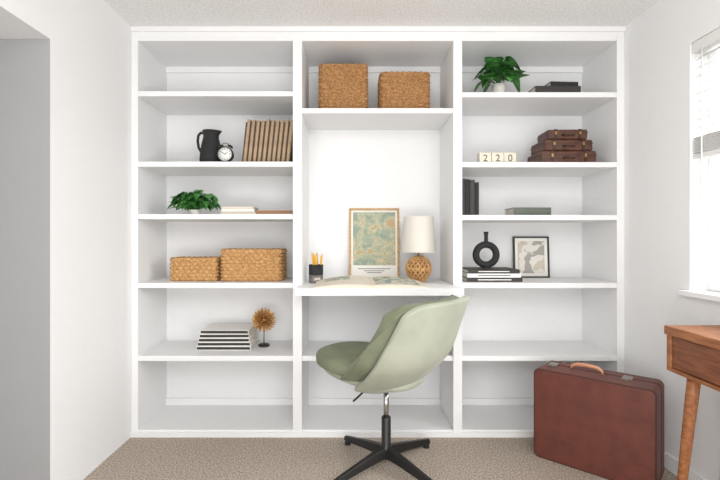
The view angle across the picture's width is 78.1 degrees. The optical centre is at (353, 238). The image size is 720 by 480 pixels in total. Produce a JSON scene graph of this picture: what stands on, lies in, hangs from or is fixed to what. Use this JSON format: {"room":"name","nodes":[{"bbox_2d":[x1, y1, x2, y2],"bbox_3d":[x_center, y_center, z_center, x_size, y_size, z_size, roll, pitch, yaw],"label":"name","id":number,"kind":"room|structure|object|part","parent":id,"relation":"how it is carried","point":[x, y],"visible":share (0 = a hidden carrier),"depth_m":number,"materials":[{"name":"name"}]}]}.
{"room":"office","nodes":[
{"label":"office","id":0,"kind":"room"},
{"bbox_2d":[0,0,131,479],"bbox_3d":[-1.752,-0.042,0.750,0.896,2.400,4.700,0,0,0],"label":"wall","id":1,"kind":"structure","parent":0,"point":[66,65],"depth_m":2.00,"materials":[{"name":"paint"}]},
{"bbox_2d":[83,437,676,479],"bbox_3d":[-0.290,1.208,0.750,4.020,0.100,4.700,0,0,0],"label":"floor","id":2,"kind":"structure","parent":0,"point":[137,458],"depth_m":2.31,"materials":[{"name":"carpet"}]},
{"bbox_2d":[131,26,625,437],"bbox_3d":[0.141,-0.042,2.720,2.889,2.400,0.599,0,0,0],"label":"bookcase","id":3,"kind":"object","parent":2,"relation":"on","point":[187,80],"visible":0.92,"depth_m":2.89,"materials":[{"name":"white paint"}]},
{"bbox_3d":[-1.284,-0.042,2.800,0.038,2.400,0.400,0,0,0],"label":"panel","id":4,"kind":"part","parent":3,"relation":"part of","materials":[{"name":"white paint"}]},
{"bbox_2d":[167,190,220,213],"bbox_3d":[-0.972,-0.224,2.691,0.338,0.156,0.172,0,0,0],"label":"pothos","id":5,"kind":"object","parent":3,"relation":"on","point":[196,200],"visible":0.98,"depth_m":2.66,"materials":[{"name":"plant"}]},
{"bbox_2d":[189,210,200,213],"bbox_3d":[-0.966,-0.161,2.690,0.070,0.030,0.070,0,0,0],"label":"pot","id":6,"kind":"object","parent":5,"relation":"on","point":[190,211],"depth_m":2.66,"materials":[{"name":"ceramic"}]},
{"bbox_2d":[170,256,221,280],"bbox_3d":[-0.982,0.185,2.810,0.304,0.146,0.226,0,0,0],"label":"wicker basket","id":7,"kind":"object","parent":3,"relation":"on","point":[183,268],"visible":0.84,"depth_m":2.71,"materials":[{"name":"brown wicker"}]},
{"bbox_2d":[196,129,221,161],"bbox_3d":[-0.882,-0.560,2.740,0.136,0.212,0.136,0,0,45],"label":"pitcher","id":8,"kind":"object","parent":3,"relation":"on","point":[210,143],"visible":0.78,"depth_m":2.69,"materials":[{"name":"black ceramic"}]},
{"bbox_3d":[-0.950,-0.599,2.740,0.046,0.128,0.015,0,0,0],"label":"handle","id":9,"kind":"part","parent":8,"relation":"part of","materials":[{"name":"black ceramic"}]},
{"bbox_3d":[-0.811,0.700,2.801,0.908,0.030,0.398,0,0,0],"label":"shelf","id":10,"kind":"part","parent":3,"relation":"part of","materials":[{"name":"white paint"}]},
{"bbox_3d":[-0.811,0.273,2.801,0.908,0.030,0.398,0,0,0],"label":"shelf","id":11,"kind":"part","parent":3,"relation":"part of","materials":[{"name":"white paint"}]},
{"bbox_3d":[-0.811,-0.131,2.801,0.908,0.030,0.398,0,0,0],"label":"shelf","id":12,"kind":"part","parent":3,"relation":"part of","materials":[{"name":"white paint"}]},
{"bbox_3d":[-0.811,-0.439,2.801,0.908,0.030,0.398,0,0,0],"label":"shelf","id":13,"kind":"part","parent":3,"relation":"part of","materials":[{"name":"white paint"}]},
{"bbox_3d":[-0.811,-0.852,2.801,0.908,0.030,0.398,0,0,0],"label":"shelf","id":14,"kind":"part","parent":3,"relation":"part of","materials":[{"name":"white paint"}]},
{"bbox_3d":[-0.811,1.137,2.800,0.908,0.041,0.400,0,0,0],"label":"shelf","id":15,"kind":"part","parent":3,"relation":"part of","materials":[{"name":"white paint"}]},
{"bbox_2d":[217,143,233,161],"bbox_3d":[-0.773,-0.517,2.676,0.094,0.125,0.048,0,0,0],"label":"alarm clock","id":16,"kind":"object","parent":3,"relation":"on","point":[224,153],"visible":0.98,"depth_m":2.66,"materials":[{"name":"black metal"}]},
{"bbox_2d":[196,339,257,349],"bbox_3d":[-0.801,0.673,2.838,0.335,0.024,0.221,0,0,0],"label":"book","id":17,"kind":"object","parent":3,"relation":"on","point":[252,346],"visible":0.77,"depth_m":2.73,"materials":[{"name":"white paper"}]},
{"bbox_2d":[197,335,257,345],"bbox_3d":[-0.800,0.648,2.841,0.327,0.024,0.221,0,0,0],"label":"book","id":18,"kind":"object","parent":17,"relation":"on","point":[255,338],"visible":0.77,"depth_m":2.73,"materials":[{"name":"white paper"}]},
{"bbox_2d":[198,331,256,341],"bbox_3d":[-0.800,0.623,2.840,0.314,0.024,0.221,0,0,0],"label":"book","id":19,"kind":"object","parent":18,"relation":"on","point":[254,334],"visible":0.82,"depth_m":2.73,"materials":[{"name":"white paper"}]},
{"bbox_2d":[199,328,255,337],"bbox_3d":[-0.800,0.599,2.842,0.305,0.024,0.221,0,0,-1],"label":"book","id":20,"kind":"object","parent":19,"relation":"on","point":[250,334],"visible":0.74,"depth_m":2.73,"materials":[{"name":"white paper"}]},
{"bbox_2d":[200,324,255,333],"bbox_3d":[-0.796,0.574,2.838,0.296,0.024,0.221,0,0,0],"label":"book","id":21,"kind":"object","parent":20,"relation":"on","point":[212,328],"visible":0.87,"depth_m":2.78,"materials":[{"name":"white paper"}]},
{"bbox_2d":[221,212,255,213],"bbox_3d":[-0.700,-0.155,2.760,0.212,0.018,0.160,0,0,0],"label":"book","id":22,"kind":"object","parent":3,"relation":"on","point":[221,212],"visible":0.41,"depth_m":2.68,"materials":[{"name":"beige paper"}]},
{"bbox_2d":[221,209,255,211],"bbox_3d":[-0.702,-0.173,2.760,0.200,0.017,0.160,0,0,0],"label":"book","id":23,"kind":"object","parent":22,"relation":"on","point":[222,210],"visible":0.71,"depth_m":2.68,"materials":[{"name":"white paper"}]},
{"bbox_2d":[222,206,258,209],"bbox_3d":[-0.703,-0.189,2.760,0.190,0.015,0.160,0,0,0],"label":"book","id":24,"kind":"object","parent":23,"relation":"on","point":[223,207],"visible":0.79,"depth_m":2.68,"materials":[{"name":"beige paper"}]},
{"bbox_2d":[242,122,246,161],"bbox_3d":[-0.658,-0.579,2.769,0.035,0.250,0.200,0,0,0],"label":"book","id":25,"kind":"object","parent":3,"relation":"on","point":[246,122],"visible":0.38,"depth_m":2.67,"materials":[{"name":"beige paper"}]},
{"bbox_2d":[243,119,251,161],"bbox_3d":[-0.643,-0.586,2.763,0.045,0.264,0.200,0,0,0],"label":"book","id":26,"kind":"object","parent":3,"relation":"on","point":[249,121],"visible":0.38,"depth_m":2.66,"materials":[{"name":"beige paper"}]},
{"bbox_2d":[247,122,251,161],"bbox_3d":[-0.630,-0.578,2.767,0.034,0.247,0.200,0,0,0],"label":"book","id":27,"kind":"object","parent":3,"relation":"on","point":[251,122],"visible":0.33,"depth_m":2.67,"materials":[{"name":"beige paper"}]},
{"bbox_2d":[248,119,255,161],"bbox_3d":[-0.615,-0.586,2.760,0.045,0.263,0.200,0,0,0],"label":"book","id":28,"kind":"object","parent":3,"relation":"on","point":[253,121],"visible":0.33,"depth_m":2.66,"materials":[{"name":"beige paper"}]},
{"bbox_2d":[220,248,286,280],"bbox_3d":[-0.629,0.158,2.810,0.385,0.198,0.246,0,0,0],"label":"wicker basket","id":29,"kind":"object","parent":3,"relation":"on","point":[246,264],"visible":1,"depth_m":2.70,"materials":[{"name":"brown wicker"}]},
{"bbox_2d":[251,121,256,161],"bbox_3d":[-0.601,-0.581,2.768,0.035,0.253,0.200,0,0,0],"label":"book","id":30,"kind":"object","parent":3,"relation":"on","point":[256,121],"visible":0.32,"depth_m":2.67,"materials":[{"name":"beige paper"}]},
{"bbox_2d":[253,120,260,161],"bbox_3d":[-0.586,-0.584,2.764,0.045,0.259,0.200,0,0,0],"label":"book","id":31,"kind":"object","parent":3,"relation":"on","point":[258,121],"visible":0.34,"depth_m":2.66,"materials":[{"name":"beige paper"}]},
{"bbox_2d":[256,122,260,161],"bbox_3d":[-0.572,-0.579,2.771,0.035,0.250,0.200,0,0,0],"label":"book","id":32,"kind":"object","parent":3,"relation":"on","point":[260,122],"visible":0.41,"depth_m":2.67,"materials":[{"name":"beige paper"}]},
{"bbox_2d":[257,120,264,161],"bbox_3d":[-0.557,-0.584,2.761,0.045,0.259,0.200,0,0,0],"label":"book","id":33,"kind":"object","parent":3,"relation":"on","point":[263,121],"visible":0.34,"depth_m":2.66,"materials":[{"name":"beige paper"}]},
{"bbox_2d":[261,121,265,161],"bbox_3d":[-0.543,-0.582,2.768,0.035,0.255,0.200,0,0,0],"label":"book","id":34,"kind":"object","parent":3,"relation":"on","point":[265,121],"visible":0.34,"depth_m":2.67,"materials":[{"name":"beige paper"}]},
{"bbox_2d":[252,308,275,346],"bbox_3d":[-0.576,0.562,2.840,0.156,0.246,0.156,0,0,0],"label":"starburst sculpture","id":35,"kind":"object","parent":3,"relation":"on","point":[264,319],"visible":1,"depth_m":2.82,"materials":[{"name":"gold metal"}]},
{"bbox_2d":[262,119,270,161],"bbox_3d":[-0.528,-0.588,2.760,0.046,0.267,0.200,0,0,0],"label":"book","id":36,"kind":"object","parent":3,"relation":"on","point":[268,121],"visible":0.38,"depth_m":2.66,"materials":[{"name":"beige paper"}]},
{"bbox_2d":[266,122,270,161],"bbox_3d":[-0.515,-0.580,2.768,0.035,0.252,0.200,0,0,0],"label":"book","id":37,"kind":"object","parent":3,"relation":"on","point":[270,122],"visible":0.3,"depth_m":2.67,"materials":[{"name":"brown paper"}]},
{"bbox_2d":[267,120,275,161],"bbox_3d":[-0.500,-0.586,2.766,0.045,0.264,0.200,0,0,0],"label":"book","id":38,"kind":"object","parent":3,"relation":"on","point":[272,121],"visible":0.36,"depth_m":2.67,"materials":[{"name":"beige paper"}]},
{"bbox_2d":[270,122,275,161],"bbox_3d":[-0.486,-0.578,2.767,0.034,0.248,0.200,0,0,0],"label":"book","id":39,"kind":"object","parent":3,"relation":"on","point":[274,122],"visible":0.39,"depth_m":2.67,"materials":[{"name":"brown paper"}]},
{"bbox_2d":[256,210,292,213],"bbox_3d":[-0.484,-0.159,2.760,0.215,0.026,0.160,0,0,0],"label":"book","id":40,"kind":"object","parent":3,"relation":"on","point":[257,211],"visible":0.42,"depth_m":2.68,"materials":[{"name":"brown paper"}]},
{"bbox_2d":[272,120,279,161],"bbox_3d":[-0.471,-0.585,2.765,0.045,0.262,0.200,0,0,0],"label":"book","id":41,"kind":"object","parent":3,"relation":"on","point":[277,121],"visible":0.39,"depth_m":2.67,"materials":[{"name":"beige paper"}]},
{"bbox_2d":[275,122,280,161],"bbox_3d":[-0.458,-0.578,2.767,0.034,0.247,0.200,0,0,0],"label":"book","id":42,"kind":"object","parent":3,"relation":"on","point":[279,122],"visible":0.33,"depth_m":2.67,"materials":[{"name":"brown paper"}]},
{"bbox_2d":[277,120,283,161],"bbox_3d":[-0.443,-0.583,2.763,0.045,0.258,0.200,0,0,0],"label":"book","id":43,"kind":"object","parent":3,"relation":"on","point":[282,121],"visible":0.44,"depth_m":2.66,"materials":[{"name":"beige paper"}]},
{"bbox_2d":[280,122,284,161],"bbox_3d":[-0.429,-0.578,2.769,0.034,0.247,0.200,0,0,0],"label":"book","id":44,"kind":"object","parent":3,"relation":"on","point":[284,122],"visible":0.32,"depth_m":2.67,"materials":[{"name":"brown paper"}]},
{"bbox_2d":[281,120,288,161],"bbox_3d":[-0.414,-0.586,2.762,0.045,0.263,0.200,0,0,0],"label":"book","id":45,"kind":"object","parent":3,"relation":"on","point":[287,121],"visible":0.31,"depth_m":2.66,"materials":[{"name":"beige paper"}]},
{"bbox_2d":[285,121,289,161],"bbox_3d":[-0.400,-0.581,2.766,0.035,0.253,0.200,0,0,0],"label":"book","id":46,"kind":"object","parent":3,"relation":"on","point":[289,121],"visible":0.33,"depth_m":2.67,"materials":[{"name":"beige paper"}]},
{"bbox_2d":[286,120,292,161],"bbox_3d":[-0.385,-0.585,2.761,0.045,0.260,0.200,0,0,0],"label":"book","id":47,"kind":"object","parent":3,"relation":"on","point":[289,158],"visible":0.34,"depth_m":2.66,"materials":[{"name":"beige paper"}]},
{"bbox_2d":[309,264,322,282],"bbox_3d":[-0.235,0.214,2.750,0.089,0.112,0.089,0,0,0],"label":"pencil cup","id":48,"kind":"object","parent":3,"relation":"on","point":[315,271],"visible":0.81,"depth_m":2.71,"materials":[{"name":"ceramic"}]},
{"bbox_2d":[318,63,367,107],"bbox_3d":[-0.067,-0.924,2.830,0.312,0.314,0.226,0,0,0],"label":"wicker basket","id":49,"kind":"object","parent":3,"relation":"on","point":[341,85],"visible":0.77,"depth_m":2.73,"materials":[{"name":"brown wicker"}]},
{"bbox_2d":[314,275,428,288],"bbox_3d":[0.090,0.247,2.585,0.630,0.046,0.310,0,0,-2],"label":"open magazine","id":50,"kind":"object","parent":3,"relation":"on","point":[347,281],"visible":1,"depth_m":2.51,"materials":[{"name":"beige paper"}]},
{"bbox_2d":[324,276,349,281],"bbox_3d":[-0.101,0.238,2.634,0.158,0.024,0.110,0,0,-2],"label":"photo","id":51,"kind":"object","parent":50,"relation":"on","point":[340,278],"depth_m":2.63},
{"bbox_2d":[372,276,419,284],"bbox_3d":[0.241,0.243,2.590,0.252,0.029,0.260,0,0,-2],"label":"photo","id":52,"kind":"object","parent":50,"relation":"on","point":[379,280],"depth_m":2.57},
{"bbox_2d":[349,208,399,277],"bbox_3d":[0.136,0.032,2.978,0.337,0.478,0.046,0,0,0],"label":"framed map","id":53,"kind":"object","parent":3,"relation":"on","point":[373,232],"visible":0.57,"depth_m":2.98,"materials":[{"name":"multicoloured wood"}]},
{"bbox_2d":[353,212,395,264],"bbox_3d":[0.136,-0.002,2.981,0.285,0.357,0.002,0,-3,0],"label":"print","id":54,"kind":"object","parent":53,"relation":"attached to","point":[373,232],"depth_m":2.98},
{"bbox_3d":[0.141,-0.042,3.010,2.889,2.400,0.019,0,0,0],"label":"panel","id":55,"kind":"part","parent":3,"relation":"part of","materials":[{"name":"white paint"}]},
{"bbox_3d":[0.138,0.290,2.796,0.883,0.040,0.408,0,0,0],"label":"desk shelf","id":56,"kind":"part","parent":3,"relation":"part of","materials":[{"name":"white paint"}]},
{"bbox_3d":[0.138,-1.201,2.800,2.805,0.082,0.400,0,0,0],"label":"rail","id":57,"kind":"part","parent":3,"relation":"part of","materials":[{"name":"white paint"}]},
{"bbox_3d":[0.138,0.700,2.801,0.884,0.030,0.398,0,0,0],"label":"shelf","id":58,"kind":"part","parent":3,"relation":"part of","materials":[{"name":"white paint"}]},
{"bbox_3d":[0.138,-0.752,2.801,0.884,0.030,0.398,0,0,0],"label":"shelf","id":59,"kind":"part","parent":3,"relation":"part of","materials":[{"name":"white paint"}]},
{"bbox_3d":[0.138,1.137,2.800,0.884,0.041,0.400,0,0,0],"label":"shelf","id":60,"kind":"part","parent":3,"relation":"part of","materials":[{"name":"white paint"}]},
{"bbox_2d":[377,71,430,107],"bbox_3d":[0.314,-0.899,2.830,0.322,0.264,0.226,0,0,0],"label":"wicker basket","id":61,"kind":"object","parent":3,"relation":"on","point":[397,89],"visible":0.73,"depth_m":2.73,"materials":[{"name":"brown wicker"}]},
{"bbox_2d":[401,216,435,281],"bbox_3d":[0.407,0.065,2.800,0.216,0.410,0.216,0,0,-34],"label":"table lamp","id":62,"kind":"object","parent":3,"relation":"on","point":[418,236],"visible":0.95,"depth_m":2.73,"materials":[{"name":"fabric"}]},
{"bbox_3d":[0.407,-0.029,2.800,0.216,0.223,0.216,0,0,0],"label":"lamp shade","id":63,"kind":"part","parent":62,"relation":"part of","materials":[{"name":"fabric"}]},
{"bbox_2d":[462,179,464,214],"bbox_3d":[0.651,-0.252,2.745,0.030,0.222,0.170,0,0,0],"label":"book","id":64,"kind":"object","parent":3,"relation":"on","point":[463,180],"visible":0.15,"depth_m":2.66,"materials":[{"name":"black paper"}]},
{"bbox_2d":[465,179,469,214],"bbox_3d":[0.680,-0.249,2.745,0.026,0.218,0.170,0,0,0],"label":"book","id":65,"kind":"object","parent":3,"relation":"on","point":[467,181],"visible":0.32,"depth_m":2.66,"materials":[{"name":"black paper"}]},
{"bbox_2d":[470,180,474,214],"bbox_3d":[0.709,-0.247,2.745,0.030,0.214,0.170,0,0,0],"label":"book","id":66,"kind":"object","parent":3,"relation":"on","point":[472,182],"visible":0.35,"depth_m":2.66,"materials":[{"name":"black paper"}]},
{"bbox_2d":[475,182,478,214],"bbox_3d":[0.737,-0.240,2.745,0.024,0.200,0.170,0,0,0],"label":"book","id":67,"kind":"object","parent":3,"relation":"on","point":[476,183],"visible":0.36,"depth_m":2.66,"materials":[{"name":"paper"}]},
{"bbox_2d":[462,276,521,281],"bbox_3d":[0.842,0.245,2.780,0.335,0.026,0.241,0,0,0],"label":"book","id":68,"kind":"object","parent":3,"relation":"on","point":[466,279],"visible":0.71,"depth_m":2.66,"materials":[{"name":"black paper"}]},
{"bbox_2d":[462,272,520,277],"bbox_3d":[0.840,0.219,2.780,0.323,0.024,0.241,0,0,0],"label":"book","id":69,"kind":"object","parent":68,"relation":"on","point":[464,274],"visible":0.74,"depth_m":2.66,"materials":[{"name":"white paper"}]},
{"bbox_2d":[462,267,519,273],"bbox_3d":[0.838,0.195,2.780,0.311,0.024,0.241,0,0,0],"label":"book","id":70,"kind":"object","parent":69,"relation":"on","point":[470,270],"visible":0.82,"depth_m":2.66,"materials":[{"name":"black paper"}]},
{"bbox_2d":[472,232,499,268],"bbox_3d":[0.824,0.069,2.770,0.168,0.228,0.054,0,0,0],"label":"ring vase","id":71,"kind":"object","parent":70,"relation":"on","point":[485,244],"visible":1,"depth_m":2.75,"materials":[{"name":"black ceramic"}]},
{"bbox_2d":[477,152,515,161],"bbox_3d":[0.859,-0.484,2.674,0.219,0.066,0.051,0,0,0],"label":"calendar","id":72,"kind":"object","parent":3,"relation":"on","point":[482,156],"visible":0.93,"depth_m":2.65,"materials":[{"name":"beige wood"}]},
{"bbox_3d":[1.086,1.137,2.800,0.908,0.041,0.400,0,0,0],"label":"shelf","id":73,"kind":"part","parent":3,"relation":"part of","materials":[{"name":"white paint"}]},
{"bbox_2d":[473,56,527,91],"bbox_3d":[0.899,-0.986,2.723,0.348,0.251,0.205,0,0,0],"label":"pothos","id":74,"kind":"object","parent":3,"relation":"on","point":[495,68],"visible":0.97,"depth_m":2.70,"materials":[{"name":"plant"}]},
{"bbox_2d":[491,83,506,91],"bbox_3d":[0.888,-0.901,2.720,0.090,0.080,0.090,0,0,0],"label":"pot","id":75,"kind":"object","parent":74,"relation":"on","point":[496,87],"depth_m":2.68,"materials":[{"name":"ceramic"}]},
{"bbox_2d":[505,207,550,214],"bbox_3d":[1.078,-0.166,2.765,0.225,0.050,0.170,0,0,0],"label":"book","id":76,"kind":"object","parent":3,"relation":"on","point":[516,210],"visible":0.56,"depth_m":2.68,"materials":[{"name":"green paper"}]},
{"bbox_2d":[513,236,549,277],"bbox_3d":[1.181,0.121,2.961,0.238,0.275,0.032,0,0,0],"label":"framed print","id":77,"kind":"object","parent":3,"relation":"on","point":[530,253],"visible":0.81,"depth_m":2.96,"materials":[{"name":"white paper"}]},
{"bbox_3d":[1.086,0.700,2.801,0.908,0.030,0.398,0,0,0],"label":"shelf","id":78,"kind":"part","parent":3,"relation":"part of","materials":[{"name":"white paint"}]},
{"bbox_3d":[1.086,0.273,2.801,0.908,0.030,0.398,0,0,0],"label":"shelf","id":79,"kind":"part","parent":3,"relation":"part of","materials":[{"name":"white paint"}]},
{"bbox_3d":[1.086,-0.126,2.801,0.908,0.030,0.398,0,0,0],"label":"shelf","id":80,"kind":"part","parent":3,"relation":"part of","materials":[{"name":"white paint"}]},
{"bbox_3d":[1.086,-0.436,2.801,0.908,0.030,0.398,0,0,0],"label":"shelf","id":81,"kind":"part","parent":3,"relation":"part of","materials":[{"name":"white paint"}]},
{"bbox_3d":[1.086,-0.846,2.801,0.908,0.030,0.398,0,0,0],"label":"shelf","id":82,"kind":"part","parent":3,"relation":"part of","materials":[{"name":"white paint"}]},
{"bbox_2d":[529,86,580,91],"bbox_3d":[1.207,-0.883,2.710,0.270,0.045,0.170,0,0,0],"label":"book","id":83,"kind":"object","parent":3,"relation":"on","point":[536,88],"visible":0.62,"depth_m":2.62,"materials":[{"name":"black paper"}]},
{"bbox_2d":[545,81,577,85],"bbox_3d":[1.247,-0.921,2.715,0.170,0.030,0.150,0,0,-3],"label":"book","id":84,"kind":"object","parent":83,"relation":"on","point":[551,83],"visible":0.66,"depth_m":2.64,"materials":[{"name":"paper"}]},
{"bbox_2d":[527,150,595,161],"bbox_3d":[1.283,-0.490,2.750,0.332,0.078,0.243,0,0,0],"label":"suitcase","id":85,"kind":"object","parent":3,"relation":"on","point":[543,156],"visible":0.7,"depth_m":2.65,"materials":[{"name":"brown leather"}]},
{"bbox_2d":[531,139,592,155],"bbox_3d":[1.285,-0.564,2.750,0.297,0.068,0.223,0,0,-1],"label":"suitcase","id":86,"kind":"object","parent":85,"relation":"on","point":[545,145],"visible":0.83,"depth_m":2.66,"materials":[{"name":"brown leather"}]},
{"bbox_2d":[537,129,587,142],"bbox_3d":[1.289,-0.630,2.745,0.242,0.062,0.193,0,0,2],"label":"suitcase","id":87,"kind":"object","parent":86,"relation":"on","point":[579,134],"visible":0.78,"depth_m":2.67,"materials":[{"name":"brown leather"}]},
{"bbox_3d":[1.562,-0.042,2.800,0.044,2.400,0.400,0,0,0],"label":"panel","id":88,"kind":"part","parent":3,"relation":"part of","materials":[{"name":"white paint"}]},
{"bbox_2d":[316,295,469,479],"bbox_3d":[0.170,0.718,2.266,0.786,0.881,0.666,0,0,40],"label":"swivel chair","id":89,"kind":"object","parent":2,"relation":"on","point":[410,341],"visible":1,"depth_m":2.02,"materials":[{"name":"green fabric"}]},
{"bbox_3d":[0.073,0.638,2.336,0.549,0.103,0.470,0,0,38],"label":"seat","id":90,"kind":"part","parent":89,"relation":"part of","materials":[{"name":"green fabric"}]},
{"bbox_3d":[0.032,1.106,2.154,0.315,0.105,0.051,0,0,-40],"label":"leg","id":91,"kind":"part","parent":89,"relation":"part of","materials":[{"name":"black metal"}]},
{"bbox_3d":[0.053,1.106,2.397,0.051,0.105,0.315,0,0,-40],"label":"leg","id":92,"kind":"part","parent":89,"relation":"part of","materials":[{"name":"black metal"}]},
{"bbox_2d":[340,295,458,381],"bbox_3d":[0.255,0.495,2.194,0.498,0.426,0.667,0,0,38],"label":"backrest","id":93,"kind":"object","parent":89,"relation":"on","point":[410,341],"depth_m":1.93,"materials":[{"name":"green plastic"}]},
{"bbox_3d":[0.275,1.106,2.133,0.051,0.105,0.315,0,0,-40],"label":"leg","id":94,"kind":"part","parent":89,"relation":"part of","materials":[{"name":"black metal"}]},
{"bbox_3d":[0.296,1.106,2.376,0.315,0.105,0.051,0,0,-40],"label":"leg","id":95,"kind":"part","parent":89,"relation":"part of","materials":[{"name":"black metal"}]},
{"bbox_3d":[0.302,0.510,2.157,0.442,0.466,0.647,0,0,38],"label":"backrest","id":96,"kind":"part","parent":89,"relation":"part of","materials":[{"name":"green fabric"}]},
{"bbox_2d":[534,360,663,479],"bbox_3d":[1.237,0.900,2.270,0.550,0.515,0.220,0,0,42],"label":"suitcase","id":97,"kind":"object","parent":2,"relation":"on","point":[589,418],"visible":1,"depth_m":2.17,"materials":[{"name":"leather"}]},
{"bbox_3d":[1.205,0.666,2.300,0.162,0.046,0.021,0,0,42],"label":"handle","id":98,"kind":"part","parent":97,"relation":"part of","materials":[{"name":"brown leather"}]},
{"bbox_2d":[664,325,719,479],"bbox_3d":[1.448,0.763,1.350,0.245,0.790,1.100,0,0,0],"label":"writing desk","id":99,"kind":"object","parent":2,"relation":"on","point":[693,351],"visible":1,"depth_m":1.79,"materials":[{"name":"brown wood"}]},
{"bbox_3d":[1.369,0.857,1.822,0.047,0.602,0.098,0,0,-27],"label":"leg","id":100,"kind":"part","parent":99,"relation":"part of","materials":[{"name":"brown wood"}]},
{"bbox_3d":[1.444,0.474,1.614,0.211,0.129,0.504,0,0,0],"label":"drawer","id":101,"kind":"part","parent":99,"relation":"part of","materials":[{"name":"brown wood"}]},
{"bbox_2d":[104,0,657,25],"bbox_3d":[-0.287,-1.292,0.750,4.025,0.100,4.700,0,0,0],"label":"ceiling","id":102,"kind":"structure","parent":0,"point":[134,12],"depth_m":2.44,"materials":[{"name":"white paint"}]},
{"bbox_2d":[624,0,719,479],"bbox_3d":[1.655,-0.042,0.750,0.140,2.400,4.700,0,0,0],"label":"wall","id":103,"kind":"structure","parent":0,"point":[666,222],"depth_m":2.25,"materials":[{"name":"paint"}]},
{"bbox_2d":[664,451,706,479],"bbox_3d":[1.579,1.118,0.500,0.012,0.080,4.200,0,0,0],"label":"baseboard","id":104,"kind":"structure","parent":103,"relation":"attached to","point":[670,462],"depth_m":2.18,"materials":[{"name":"white wood"}]},
{"bbox_2d":[679,290,719,301],"bbox_3d":[1.660,0.257,1.520,0.210,0.027,1.219,0,0,0],"label":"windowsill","id":105,"kind":"structure","parent":103,"relation":"attached to","point":[705,295],"depth_m":2.01,"materials":[{"name":"white paint"}]},
{"bbox_2d":[709,47,719,291],"bbox_3d":[1.695,-0.340,1.522,0.050,1.164,1.144,0,0,0],"label":"window","id":106,"kind":"structure","parent":103,"relation":"in","point":[714,162],"depth_m":2.06,"materials":[{"name":"glass"}]},
{"bbox_2d":[692,28,719,201],"bbox_3d":[1.617,-0.546,1.522,0.067,0.750,1.132,0,0,0],"label":"window blind","id":107,"kind":"object","parent":106,"relation":"attached to","point":[707,145],"visible":1,"depth_m":2.02,"materials":[{"name":"white plastic"}]},
{"bbox_3d":[1.620,-0.386,1.522,0.052,0.020,1.132,0,0,0],"label":"rail","id":108,"kind":"part","parent":107,"relation":"part of","materials":[{"name":"white plastic"}]}
]}

